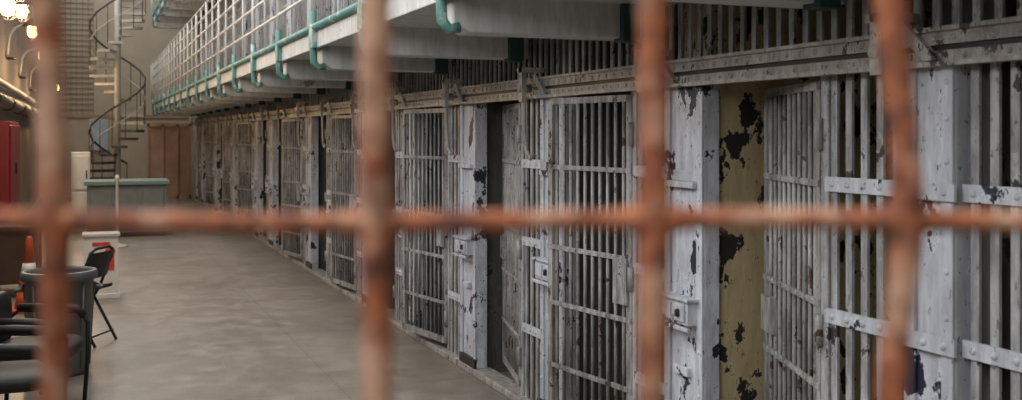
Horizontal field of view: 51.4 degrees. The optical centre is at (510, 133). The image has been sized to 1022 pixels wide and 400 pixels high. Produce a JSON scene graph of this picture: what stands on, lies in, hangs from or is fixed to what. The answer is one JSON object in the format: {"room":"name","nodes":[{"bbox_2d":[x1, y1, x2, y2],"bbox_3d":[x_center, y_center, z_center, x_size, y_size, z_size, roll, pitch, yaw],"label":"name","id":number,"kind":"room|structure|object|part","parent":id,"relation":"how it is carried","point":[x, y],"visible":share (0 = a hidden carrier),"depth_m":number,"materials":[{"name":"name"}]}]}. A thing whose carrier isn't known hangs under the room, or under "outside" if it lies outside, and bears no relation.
{"room":"prison interior","nodes":[
{"label":"prison interior","id":0,"kind":"room"},
{"bbox_2d":[0,15,35,208],"bbox_3d":[-6.681,-2.250,13.057,0.200,8.000,35.200,0,0,-22],"label":"wall","id":1,"kind":"structure","parent":0,"point":[19,43],"depth_m":21.97,"materials":[{"name":"paint"}]},
{"bbox_2d":[0,0,24,19],"bbox_3d":[-5.007,-1.409,10.063,0.734,0.650,0.300,0,0,-22],"label":"wall lamp","id":2,"kind":"object","parent":1,"relation":"attached to","point":[8,8],"visible":1,"depth_m":10.10,"materials":[{"name":"glass"}]},
{"bbox_2d":[5,24,22,59],"bbox_3d":[-8.028,-1.509,17.686,0.734,0.650,0.300,0,0,-22],"label":"wall lamp","id":3,"kind":"object","parent":1,"relation":"attached to","point":[20,25],"visible":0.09,"depth_m":17.56,"materials":[{"name":"metal"}]},
{"bbox_2d":[0,20,29,39],"bbox_3d":[-6.776,-1.609,14.525,0.734,0.650,0.300,0,0,-22],"label":"wall lamp","id":4,"kind":"object","parent":1,"relation":"attached to","point":[26,24],"visible":0.26,"depth_m":14.53,"materials":[{"name":"glass"}]},
{"bbox_2d":[0,78,34,117],"bbox_3d":[-6.952,-0.565,14.456,0.307,0.455,28.000,0,0,-22],"label":"pipe","id":5,"kind":"object","parent":1,"relation":"attached to","point":[7,102],"visible":0.76,"depth_m":16.62,"materials":[{"name":"metal"}]},
{"bbox_2d":[12,0,28,21],"bbox_3d":[-5.817,-1.609,12.108,0.734,0.650,0.300,0,0,-22],"label":"wall lamp","id":6,"kind":"object","parent":1,"relation":"attached to","point":[24,10],"visible":0.57,"depth_m":12.14,"materials":[{"name":"glass"}]},
{"bbox_2d":[18,49,30,78],"bbox_3d":[-9.281,-1.359,20.847,0.734,0.650,0.300,0,0,-22],"label":"wall lamp","id":7,"kind":"object","parent":1,"relation":"attached to","point":[29,50],"visible":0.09,"depth_m":20.72,"materials":[{"name":"metal"}]},
{"bbox_2d":[28,69,33,90],"bbox_3d":[-10.607,-1.259,24.194,0.734,0.650,0.300,0,0,-22],"label":"wall lamp","id":8,"kind":"object","parent":1,"relation":"attached to","point":[31,72],"visible":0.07,"depth_m":24.06,"materials":[{"name":"metal"}]},
{"bbox_2d":[67,0,196,193],"bbox_3d":[-10.061,-2.250,30.542,6.800,8.000,0.200,0,0,-22],"label":"wall","id":9,"kind":"structure","parent":0,"point":[141,50],"depth_m":30.15,"materials":[{"name":"beige paint"}]},
{"bbox_2d":[61,0,93,113],"bbox_3d":[-12.224,-3.000,29.690,1.070,4.916,0.090,0,0,-22],"label":"window","id":10,"kind":"structure","parent":9,"relation":"in","point":[76,14],"depth_m":29.73,"materials":[{"name":"paint"}]},
{"bbox_2d":[67,114,186,117],"bbox_3d":[-11.177,-0.500,29.965,3.900,0.100,0.050,0,0,-22],"label":"trim","id":11,"kind":"structure","parent":9,"relation":"attached to","point":[68,115],"depth_m":29.85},
{"bbox_2d":[0,194,539,399],"bbox_3d":[-3.613,1.825,14.273,6.800,0.150,35.200,0,0,-22],"label":"floor","id":12,"kind":"structure","parent":0,"point":[194,316],"depth_m":9.27,"materials":[{"name":"concrete"}]},
{"bbox_2d":[0,121,19,208],"bbox_3d":[-7.042,0.790,14.742,0.350,1.920,2.000,0,0,-22],"label":"tall cabinet","id":13,"kind":"object","parent":12,"relation":"on","point":[9,130],"visible":0.57,"depth_m":13.89,"materials":[{"name":"red metal"}]},
{"bbox_2d":[0,325,38,393],"bbox_3d":[-2.776,1.371,5.839,0.560,0.761,0.635,0,0,-17],"label":"chair","id":14,"kind":"object","parent":12,"relation":"on","point":[17,376],"visible":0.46,"depth_m":5.67,"materials":[{"name":"black plastic"}]},
{"bbox_2d":[0,230,38,284],"bbox_3d":[-5.589,1.365,11.769,0.720,0.770,1.200,0,0,-22],"label":"wooden table","id":15,"kind":"object","parent":12,"relation":"on","point":[12,243],"visible":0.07,"depth_m":11.28,"materials":[{"name":"brown wood"}]},
{"bbox_2d":[12,236,35,314],"bbox_3d":[-4.758,1.380,10.485,0.360,0.740,0.360,0,0,-22],"label":"traffic cone","id":16,"kind":"object","parent":12,"relation":"on","point":[29,262],"visible":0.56,"depth_m":10.44,"materials":[{"name":"orange plastic"}]},
{"bbox_2d":[0,291,89,399],"bbox_3d":[-2.969,1.371,6.624,0.560,0.761,0.632,0,0,-10],"label":"chair","id":17,"kind":"object","parent":12,"relation":"on","point":[78,343],"visible":0.53,"depth_m":6.67,"materials":[{"name":"black plastic"}]},
{"bbox_2d":[14,266,102,377],"bbox_3d":[-3.309,1.373,7.778,0.529,0.755,0.529,0,0,21],"label":"trash bin","id":18,"kind":"object","parent":12,"relation":"on","point":[83,283],"visible":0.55,"depth_m":7.67,"materials":[{"name":"grey plastic"}]},
{"bbox_2d":[71,152,89,208],"bbox_3d":[-7.820,1.040,19.296,0.320,1.420,0.560,0,0,-22],"label":"refrigerator","id":19,"kind":"object","parent":12,"relation":"on","point":[80,161],"visible":0.54,"depth_m":19.06,"materials":[{"name":"white metal"}]},
{"bbox_2d":[89,119,107,176],"bbox_3d":[-11.543,0.660,29.734,0.510,2.180,0.070,0,0,-22],"label":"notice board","id":20,"kind":"object","parent":12,"relation":"on","point":[103,122],"visible":0.62,"depth_m":29.72,"materials":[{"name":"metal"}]},
{"bbox_2d":[82,232,119,298],"bbox_3d":[-4.411,1.405,11.429,0.380,0.690,0.340,0,0,-22],"label":"pedestal","id":21,"kind":"object","parent":12,"relation":"on","point":[92,240],"visible":0.53,"depth_m":11.31,"materials":[{"name":"white plastic"}]},
{"bbox_2d":[84,245,117,347],"bbox_3d":[-3.602,1.347,8.899,0.461,0.818,0.425,0,0,6],"label":"folding chair","id":22,"kind":"object","parent":12,"relation":"on","point":[101,261],"visible":0.45,"depth_m":8.90,"materials":[{"name":"metal"}]},
{"bbox_2d":[88,0,145,178],"bbox_3d":[-9.242,-2.571,24.949,1.289,8.641,1.288,0,0,-22],"label":"spiral staircase","id":23,"kind":"structure","parent":12,"relation":"on","point":[118,5],"depth_m":24.89,"materials":[{"name":"metal"}]},
{"bbox_2d":[115,175,127,247],"bbox_3d":[-6.122,1.190,16.506,0.320,1.120,0.320,0,0,-22],"label":"stanchion post","id":24,"kind":"object","parent":12,"relation":"on","point":[116,176],"visible":0.63,"depth_m":16.49,"materials":[{"name":"white metal"}]},
{"bbox_2d":[84,178,169,236],"bbox_3d":[-6.714,1.275,18.541,1.380,0.950,0.980,0,0,-22],"label":"counter","id":25,"kind":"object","parent":12,"relation":"on","point":[145,194],"depth_m":18.17,"materials":[{"name":"metal"}]},
{"bbox_2d":[147,123,190,198],"bbox_3d":[-9.230,0.730,28.677,1.130,2.040,0.120,0,0,-22],"label":"door","id":26,"kind":"structure","parent":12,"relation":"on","point":[168,144],"depth_m":28.69,"materials":[{"name":"brown wood"}]},
{"bbox_2d":[195,199,539,399],"bbox_3d":[-2.340,1.725,13.083,0.150,0.050,32.050,0,0,-22],"label":"curb","id":27,"kind":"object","parent":12,"relation":"on","point":[509,388],"depth_m":8.50,"materials":[{"name":"paint"}]},
{"bbox_2d":[194,125,200,198],"bbox_3d":[-8.208,0.760,27.748,0.173,1.980,0.340,0,0,-22],"label":"pillar","id":28,"kind":"structure","parent":27,"relation":"on","point":[196,142],"depth_m":27.62,"materials":[{"name":"metal"}]},
{"bbox_2d":[201,125,201,198],"bbox_3d":[-7.744,0.735,26.663,0.051,1.930,0.400,0,0,-22],"label":"panel","id":29,"kind":"object","parent":27,"relation":"on","point":[201,125],"visible":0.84,"depth_m":26.80,"materials":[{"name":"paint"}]},
{"bbox_2d":[197,126,200,198],"bbox_3d":[-7.975,0.723,27.196,0.052,1.855,0.818,0,0,-21],"label":"door","id":30,"kind":"structure","parent":29,"relation":"attached to","point":[199,127],"depth_m":27.23,"materials":[{"name":"paint"}]},
{"bbox_2d":[199,125,205,202],"bbox_3d":[-7.644,0.760,26.326,0.173,1.980,0.340,0,0,-22],"label":"pillar","id":31,"kind":"structure","parent":27,"relation":"on","point":[202,166],"depth_m":26.18,"materials":[{"name":"metal"}]},
{"bbox_2d":[214,124,214,208],"bbox_3d":[-6.617,0.735,23.818,0.051,1.930,0.400,0,0,-22],"label":"panel","id":32,"kind":"object","parent":27,"relation":"on","point":[214,124],"visible":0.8,"depth_m":23.97,"materials":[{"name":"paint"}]},
{"bbox_2d":[205,125,213,206],"bbox_3d":[-6.894,0.723,24.328,0.053,1.855,0.818,0,0,-30],"label":"door","id":33,"kind":"structure","parent":32,"relation":"attached to","point":[209,145],"depth_m":24.36,"materials":[{"name":"paint"}]},
{"bbox_2d":[212,124,220,210],"bbox_3d":[-6.517,0.760,23.481,0.173,1.980,0.340,0,0,-22],"label":"pillar","id":34,"kind":"structure","parent":27,"relation":"on","point":[216,170],"depth_m":23.34,"materials":[{"name":"metal"}]},
{"bbox_2d":[222,124,222,210],"bbox_3d":[-6.053,0.735,22.395,0.051,1.930,0.400,0,0,-22],"label":"panel","id":35,"kind":"object","parent":27,"relation":"on","point":[222,124],"visible":0.35,"depth_m":22.53,"materials":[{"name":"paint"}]},
{"bbox_2d":[231,123,231,211],"bbox_3d":[-5.489,0.735,20.973,0.051,1.930,0.400,0,0,-22],"label":"panel","id":36,"kind":"object","parent":27,"relation":"on","point":[231,123],"visible":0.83,"depth_m":21.11,"materials":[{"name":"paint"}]},
{"bbox_2d":[222,124,230,211],"bbox_3d":[-5.749,0.723,21.493,0.053,1.855,0.818,0,0,-27],"label":"door","id":37,"kind":"structure","parent":36,"relation":"attached to","point":[226,170],"depth_m":21.53,"materials":[{"name":"paint"}]},
{"bbox_2d":[229,123,236,211],"bbox_3d":[-5.389,0.760,20.636,0.173,1.980,0.340,0,0,-22],"label":"pillar","id":38,"kind":"structure","parent":27,"relation":"on","point":[232,176],"depth_m":20.49,"materials":[{"name":"metal"}]},
{"bbox_2d":[242,125,242,211],"bbox_3d":[-4.925,0.735,19.551,0.051,1.930,0.400,0,0,-22],"label":"panel","id":39,"kind":"object","parent":27,"relation":"on","point":[242,125],"visible":0.15,"depth_m":19.65,"materials":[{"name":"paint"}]},
{"bbox_2d":[242,121,249,212],"bbox_3d":[-4.825,0.760,19.214,0.173,1.980,0.340,0,0,-22],"label":"pillar","id":40,"kind":"structure","parent":27,"relation":"on","point":[249,121],"depth_m":19.08,"materials":[{"name":"metal"}]},
{"bbox_2d":[253,121,254,212],"bbox_3d":[-4.362,0.735,18.128,0.051,1.930,0.400,0,0,-22],"label":"panel","id":41,"kind":"object","parent":27,"relation":"on","point":[253,121],"visible":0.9,"depth_m":18.23,"materials":[{"name":"paint"}]},
{"bbox_2d":[236,122,252,212],"bbox_3d":[-4.662,0.723,18.623,0.053,1.855,0.818,0,0,-34],"label":"door","id":42,"kind":"structure","parent":41,"relation":"attached to","point":[245,144],"depth_m":18.65,"materials":[{"name":"paint"}]},
{"bbox_2d":[251,121,262,235],"bbox_3d":[-4.262,0.760,17.791,0.173,1.980,0.340,0,0,-22],"label":"pillar","id":43,"kind":"structure","parent":27,"relation":"on","point":[257,182],"depth_m":17.65,"materials":[{"name":"metal"}]},
{"bbox_2d":[267,120,268,240],"bbox_3d":[-3.798,0.735,16.706,0.051,1.930,0.400,0,0,-22],"label":"panel","id":44,"kind":"object","parent":27,"relation":"on","point":[267,120],"visible":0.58,"depth_m":16.81,"materials":[{"name":"paint"}]},
{"bbox_2d":[265,121,266,237],"bbox_3d":[-3.928,0.723,17.267,0.053,1.855,0.818,0,0,-7],"label":"door","id":45,"kind":"structure","parent":44,"relation":"attached to","point":[266,121],"depth_m":16.88,"materials":[{"name":"paint"}]},
{"bbox_2d":[265,119,278,244],"bbox_3d":[-3.698,0.760,16.369,0.173,1.980,0.340,0,0,-22],"label":"pillar","id":46,"kind":"structure","parent":27,"relation":"on","point":[272,186],"depth_m":16.23,"materials":[{"name":"metal"}]},
{"bbox_2d":[286,118,296,255],"bbox_3d":[-3.134,0.760,14.947,0.173,1.980,0.340,0,0,-22],"label":"pillar","id":47,"kind":"structure","parent":27,"relation":"on","point":[286,118],"depth_m":14.80,"materials":[{"name":"metal"}]},
{"bbox_2d":[302,117,305,263],"bbox_3d":[-2.670,0.735,13.861,0.051,1.930,0.400,0,0,-22],"label":"panel","id":48,"kind":"object","parent":27,"relation":"on","point":[304,118],"visible":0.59,"depth_m":13.96,"materials":[{"name":"paint"}]},
{"bbox_2d":[281,118,302,258],"bbox_3d":[-2.955,0.723,14.367,0.057,1.855,0.818,0,0,-31],"label":"door","id":49,"kind":"structure","parent":48,"relation":"attached to","point":[297,181],"depth_m":14.38,"materials":[{"name":"paint"}]},
{"bbox_2d":[301,116,318,268],"bbox_3d":[-2.571,0.760,13.524,0.173,1.980,0.340,0,0,-22],"label":"pillar","id":50,"kind":"structure","parent":27,"relation":"on","point":[311,197],"depth_m":13.39,"materials":[{"name":"metal"}]},
{"bbox_2d":[326,115,330,278],"bbox_3d":[-2.107,0.735,12.439,0.051,1.930,0.400,0,0,-22],"label":"panel","id":51,"kind":"object","parent":27,"relation":"on","point":[328,117],"visible":0.54,"depth_m":12.55,"materials":[{"name":"paint"}]},
{"bbox_2d":[325,129,326,260],"bbox_3d":[-1.898,0.723,12.877,0.818,1.855,0.053,0,0,-42],"label":"door","id":52,"kind":"structure","parent":51,"relation":"attached to","point":[325,129],"depth_m":12.61,"materials":[{"name":"paint"}]},
{"bbox_2d":[326,114,345,284],"bbox_3d":[-2.007,0.760,12.102,0.173,1.980,0.340,0,0,-22],"label":"pillar","id":53,"kind":"structure","parent":27,"relation":"on","point":[329,201],"depth_m":12.00,"materials":[{"name":"metal"}]},
{"bbox_2d":[356,113,361,297],"bbox_3d":[-1.543,0.735,11.017,0.051,1.930,0.400,0,0,-22],"label":"panel","id":54,"kind":"object","parent":27,"relation":"on","point":[359,291],"visible":0.28,"depth_m":11.15,"materials":[{"name":"paint"}]},
{"bbox_2d":[330,115,356,290],"bbox_3d":[-1.810,0.723,11.532,0.057,1.855,0.818,0,0,-28],"label":"door","id":55,"kind":"structure","parent":54,"relation":"attached to","point":[341,280],"depth_m":11.55,"materials":[{"name":"paint"}]},
{"bbox_2d":[395,109,403,321],"bbox_3d":[-0.979,0.735,9.594,0.051,1.930,0.400,0,0,-22],"label":"panel","id":56,"kind":"object","parent":27,"relation":"on","point":[398,113],"visible":0.44,"depth_m":9.71,"materials":[{"name":"paint"}]},
{"bbox_2d":[393,127,395,297],"bbox_3d":[-0.941,0.723,10.140,0.053,1.855,0.818,0,0,18],"label":"door","id":57,"kind":"structure","parent":56,"relation":"attached to","point":[394,286],"depth_m":9.76,"materials":[{"name":"paint"}]},
{"bbox_2d":[397,108,424,328],"bbox_3d":[-0.879,0.760,9.257,0.173,1.980,0.340,0,0,-22],"label":"pillar","id":58,"kind":"structure","parent":27,"relation":"on","point":[413,108],"depth_m":9.12,"materials":[{"name":"metal"}]},
{"bbox_2d":[447,105,459,355],"bbox_3d":[-0.415,0.735,8.172,0.051,1.930,0.400,0,0,-22],"label":"panel","id":59,"kind":"object","parent":27,"relation":"on","point":[453,296],"visible":0.54,"depth_m":8.27,"materials":[{"name":"paint"}]},
{"bbox_2d":[402,108,447,343],"bbox_3d":[-0.701,0.723,8.677,0.057,1.855,0.818,0,0,-31],"label":"door","id":60,"kind":"structure","parent":59,"relation":"attached to","point":[440,239],"depth_m":8.71,"materials":[{"name":"paint"}]},
{"bbox_2d":[452,103,486,368],"bbox_3d":[-0.316,0.760,7.835,0.173,1.980,0.340,0,0,-22],"label":"pillar","id":61,"kind":"structure","parent":27,"relation":"on","point":[472,247],"depth_m":7.71,"materials":[{"name":"metal"}]},
{"bbox_2d":[520,99,539,399],"bbox_3d":[0.148,0.735,6.750,0.051,1.930,0.400,0,0,-22],"label":"panel","id":62,"kind":"object","parent":27,"relation":"on","point":[526,329],"visible":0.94,"depth_m":6.79,"materials":[{"name":"paint"}]},
{"bbox_2d":[500,103,521,386],"bbox_3d":[0.004,0.723,7.308,0.051,1.855,0.818,0,0,-8],"label":"door","id":63,"kind":"structure","parent":62,"relation":"attached to","point":[510,241],"depth_m":7.27,"materials":[{"name":"paint"}]},
{"bbox_2d":[532,96,576,399],"bbox_3d":[0.248,0.760,6.413,0.173,1.980,0.340,0,0,-22],"label":"pillar","id":64,"kind":"structure","parent":27,"relation":"on","point":[541,263],"depth_m":6.40,"materials":[{"name":"metal"}]},
{"bbox_2d":[631,91,638,399],"bbox_3d":[0.712,0.735,5.327,0.051,1.930,0.400,0,0,-22],"label":"panel","id":65,"kind":"object","parent":27,"relation":"on","point":[635,106],"visible":0.27,"depth_m":5.47,"materials":[{"name":"paint"}]},
{"bbox_2d":[547,94,633,399],"bbox_3d":[0.433,0.723,5.836,0.057,1.855,0.818,0,0,-30],"label":"door","id":66,"kind":"structure","parent":65,"relation":"attached to","point":[623,271],"depth_m":5.80,"materials":[{"name":"paint"}]},
{"bbox_2d":[666,84,718,399],"bbox_3d":[0.812,0.760,4.990,0.173,1.980,0.340,0,0,-22],"label":"pillar","id":67,"kind":"structure","parent":27,"relation":"on","point":[693,320],"depth_m":4.87,"materials":[{"name":"metal"}]},
{"bbox_2d":[820,72,889,399],"bbox_3d":[1.303,0.735,3.835,0.051,1.930,0.550,0,0,-22],"label":"bars","id":68,"kind":"object","parent":27,"relation":"on","point":[832,184],"visible":0.65,"depth_m":3.95,"materials":[{"name":"paint"}]},
{"bbox_2d":[761,81,822,399],"bbox_3d":[1.179,0.723,4.468,0.051,1.855,0.818,0,0,-1],"label":"door","id":69,"kind":"structure","parent":68,"relation":"attached to","point":[791,316],"depth_m":4.50,"materials":[{"name":"paint"}]},
{"bbox_2d":[906,64,970,399],"bbox_3d":[1.423,0.760,3.544,0.102,1.980,0.220,0,0,-22],"label":"pillar","id":70,"kind":"structure","parent":27,"relation":"on","point":[942,308],"depth_m":3.46,"materials":[{"name":"metal"}]},
{"bbox_2d":[910,60,1021,399],"bbox_3d":[1.615,0.735,2.974,0.069,1.930,1.480,0,0,-22],"label":"bars","id":71,"kind":"object","parent":27,"relation":"on","point":[996,195],"visible":0.77,"depth_m":3.32,"materials":[{"name":"paint"}]},
{"bbox_2d":[197,0,1016,399],"bbox_3d":[-1.271,-1.850,13.507,2.390,7.200,32.050,0,0,-22],"label":"cells","id":72,"kind":"object","parent":12,"relation":"on","point":[741,105],"visible":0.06,"depth_m":5.19,"materials":[{"name":"paint"}]},
{"bbox_2d":[151,0,220,29],"bbox_3d":[-3.066,-3.462,13.294,1.105,1.404,32.977,0,0,-22],"label":"walkway","id":73,"kind":"object","parent":72,"relation":"attached to","point":[168,14],"visible":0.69,"depth_m":25.12,"materials":[{"name":"paint"}]},
{"bbox_3d":[-3.524,-3.465,13.113,0.120,1.397,32.977,0,0,-22],"label":"railing","id":74,"kind":"part","parent":73,"relation":"part of","materials":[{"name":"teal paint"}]},
{"bbox_2d":[198,0,356,79],"bbox_3d":[-2.363,-1.880,13.074,0.100,2.180,32.050,0,0,-22],"label":"bars","id":75,"kind":"object","parent":72,"relation":"attached to","point":[323,8],"visible":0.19,"depth_m":18.01,"materials":[{"name":"paint"}]},
{"bbox_2d":[151,0,844,116],"bbox_3d":[-3.066,-1.162,13.294,1.105,1.404,32.977,0,0,-22],"label":"walkway","id":76,"kind":"object","parent":72,"relation":"attached to","point":[426,35],"visible":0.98,"depth_m":7.29,"materials":[{"name":"paint"}]},
{"bbox_3d":[-3.524,-1.165,13.113,0.120,1.397,32.977,0,0,-22],"label":"railing","id":77,"kind":"part","parent":76,"relation":"part of","materials":[{"name":"metal"}]},
{"bbox_2d":[194,16,1021,125],"bbox_3d":[-2.399,-0.285,13.060,0.074,0.130,32.050,0,0,-22],"label":"beam","id":78,"kind":"structure","parent":72,"relation":"attached to","point":[993,40],"depth_m":4.38,"materials":[{"name":"metal"}]},
{"bbox_2d":[191,118,196,139],"bbox_3d":[-8.307,-0.125,27.854,0.160,0.575,0.250,0,0,-22],"label":"lever","id":79,"kind":"object","parent":78,"relation":"attached to","point":[192,119],"visible":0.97,"depth_m":27.88,"materials":[{"name":"paint"}]},
{"bbox_2d":[196,117,202,139],"bbox_3d":[-7.743,-0.125,26.431,0.160,0.575,0.250,0,0,-22],"label":"lever","id":80,"kind":"object","parent":78,"relation":"attached to","point":[197,118],"visible":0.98,"depth_m":26.45,"materials":[{"name":"paint"}]},
{"bbox_2d":[202,117,208,140],"bbox_3d":[-7.180,-0.125,25.009,0.160,0.575,0.250,0,0,-22],"label":"lever","id":81,"kind":"object","parent":78,"relation":"attached to","point":[203,121],"visible":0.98,"depth_m":25.03,"materials":[{"name":"paint"}]},
{"bbox_2d":[209,115,216,140],"bbox_3d":[-6.616,-0.125,23.587,0.160,0.575,0.250,0,0,-22],"label":"lever","id":82,"kind":"object","parent":78,"relation":"attached to","point":[210,116],"visible":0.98,"depth_m":23.61,"materials":[{"name":"paint"}]},
{"bbox_2d":[217,114,224,141],"bbox_3d":[-6.052,-0.125,22.164,0.160,0.575,0.250,0,0,-22],"label":"lever","id":83,"kind":"object","parent":78,"relation":"attached to","point":[218,115],"visible":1,"depth_m":22.19,"materials":[{"name":"paint"}]},
{"bbox_2d":[225,113,233,141],"bbox_3d":[-5.489,-0.125,20.742,0.160,0.575,0.250,0,0,-22],"label":"lever","id":84,"kind":"object","parent":78,"relation":"attached to","point":[227,119],"visible":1,"depth_m":20.76,"materials":[{"name":"paint"}]},
{"bbox_2d":[235,111,244,136],"bbox_3d":[-4.925,-0.125,19.320,0.160,0.575,0.250,0,0,-22],"label":"lever","id":85,"kind":"object","parent":78,"relation":"attached to","point":[237,118],"visible":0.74,"depth_m":19.34,"materials":[{"name":"paint"}]},
{"bbox_2d":[247,110,256,143],"bbox_3d":[-4.361,-0.125,17.897,0.160,0.575,0.250,0,0,-22],"label":"lever","id":86,"kind":"object","parent":78,"relation":"attached to","point":[248,111],"visible":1,"depth_m":17.92,"materials":[{"name":"paint"}]},
{"bbox_2d":[260,108,270,143],"bbox_3d":[-3.797,-0.125,16.475,0.160,0.575,0.250,0,0,-22],"label":"lever","id":87,"kind":"object","parent":78,"relation":"attached to","point":[262,115],"visible":1,"depth_m":16.49,"materials":[{"name":"paint"}]},
{"bbox_2d":[276,105,287,144],"bbox_3d":[-3.234,-0.125,15.053,0.160,0.575,0.250,0,0,-22],"label":"lever","id":88,"kind":"object","parent":78,"relation":"attached to","point":[278,114],"visible":0.98,"depth_m":15.07,"materials":[{"name":"paint"}]},
{"bbox_2d":[295,102,308,146],"bbox_3d":[-2.670,-0.125,13.630,0.160,0.575,0.250,0,0,-22],"label":"lever","id":89,"kind":"object","parent":78,"relation":"attached to","point":[297,111],"visible":0.99,"depth_m":13.65,"materials":[{"name":"paint"}]},
{"bbox_2d":[319,98,333,147],"bbox_3d":[-2.106,-0.125,12.208,0.160,0.575,0.250,0,0,-22],"label":"lever","id":90,"kind":"object","parent":78,"relation":"attached to","point":[322,109],"visible":1,"depth_m":12.23,"materials":[{"name":"paint"}]},
{"bbox_2d":[349,94,358,149],"bbox_3d":[-1.542,-0.125,10.786,0.160,0.575,0.250,0,0,-22],"label":"lever","id":91,"kind":"object","parent":78,"relation":"attached to","point":[352,106],"visible":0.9,"depth_m":10.81,"materials":[{"name":"paint"}]},
{"bbox_2d":[390,87,407,151],"bbox_3d":[-0.979,-0.125,9.363,0.160,0.575,0.250,0,0,-22],"label":"lever","id":92,"kind":"object","parent":78,"relation":"attached to","point":[393,102],"visible":0.93,"depth_m":9.38,"materials":[{"name":"paint"}]},
{"bbox_2d":[441,79,464,155],"bbox_3d":[-0.415,-0.125,7.941,0.160,0.575,0.250,0,0,-22],"label":"lever","id":93,"kind":"object","parent":78,"relation":"attached to","point":[446,96],"visible":1,"depth_m":7.96,"materials":[{"name":"paint"}]},
{"bbox_2d":[517,67,547,160],"bbox_3d":[0.149,-0.125,6.518,0.160,0.575,0.250,0,0,-22],"label":"lever","id":94,"kind":"object","parent":78,"relation":"attached to","point":[522,88],"visible":1,"depth_m":6.54,"materials":[{"name":"paint"}]},
{"bbox_2d":[634,50,678,92],"bbox_3d":[0.713,-0.125,5.096,0.160,0.575,0.250,0,0,-22],"label":"lever","id":95,"kind":"object","parent":78,"relation":"attached to","point":[673,79],"visible":0.12,"depth_m":5.14,"materials":[{"name":"paint"}]},
{"bbox_2d":[865,13,941,75],"bbox_3d":[1.324,-0.305,3.553,0.160,0.210,0.250,0,0,-22],"label":"lever","id":96,"kind":"object","parent":78,"relation":"attached to","point":[917,43],"visible":0.48,"depth_m":3.58,"materials":[{"name":"paint"}]},
{"bbox_2d":[198,0,1021,119],"bbox_3d":[-2.349,-0.510,13.079,0.030,0.320,32.050,0,0,-22],"label":"bars","id":97,"kind":"object","parent":72,"relation":"attached to","point":[417,78],"visible":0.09,"depth_m":5.08,"materials":[{"name":"paint"}]},
{"bbox_2d":[0,0,1021,399],"bbox_3d":[-0.034,0.450,0.550,0.932,2.601,0.019,0,0,0],"label":"metal grille","id":98,"kind":"object","parent":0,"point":[54,219],"visible":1,"depth_m":0.54,"materials":[{"name":"brown metal"}]}
]}

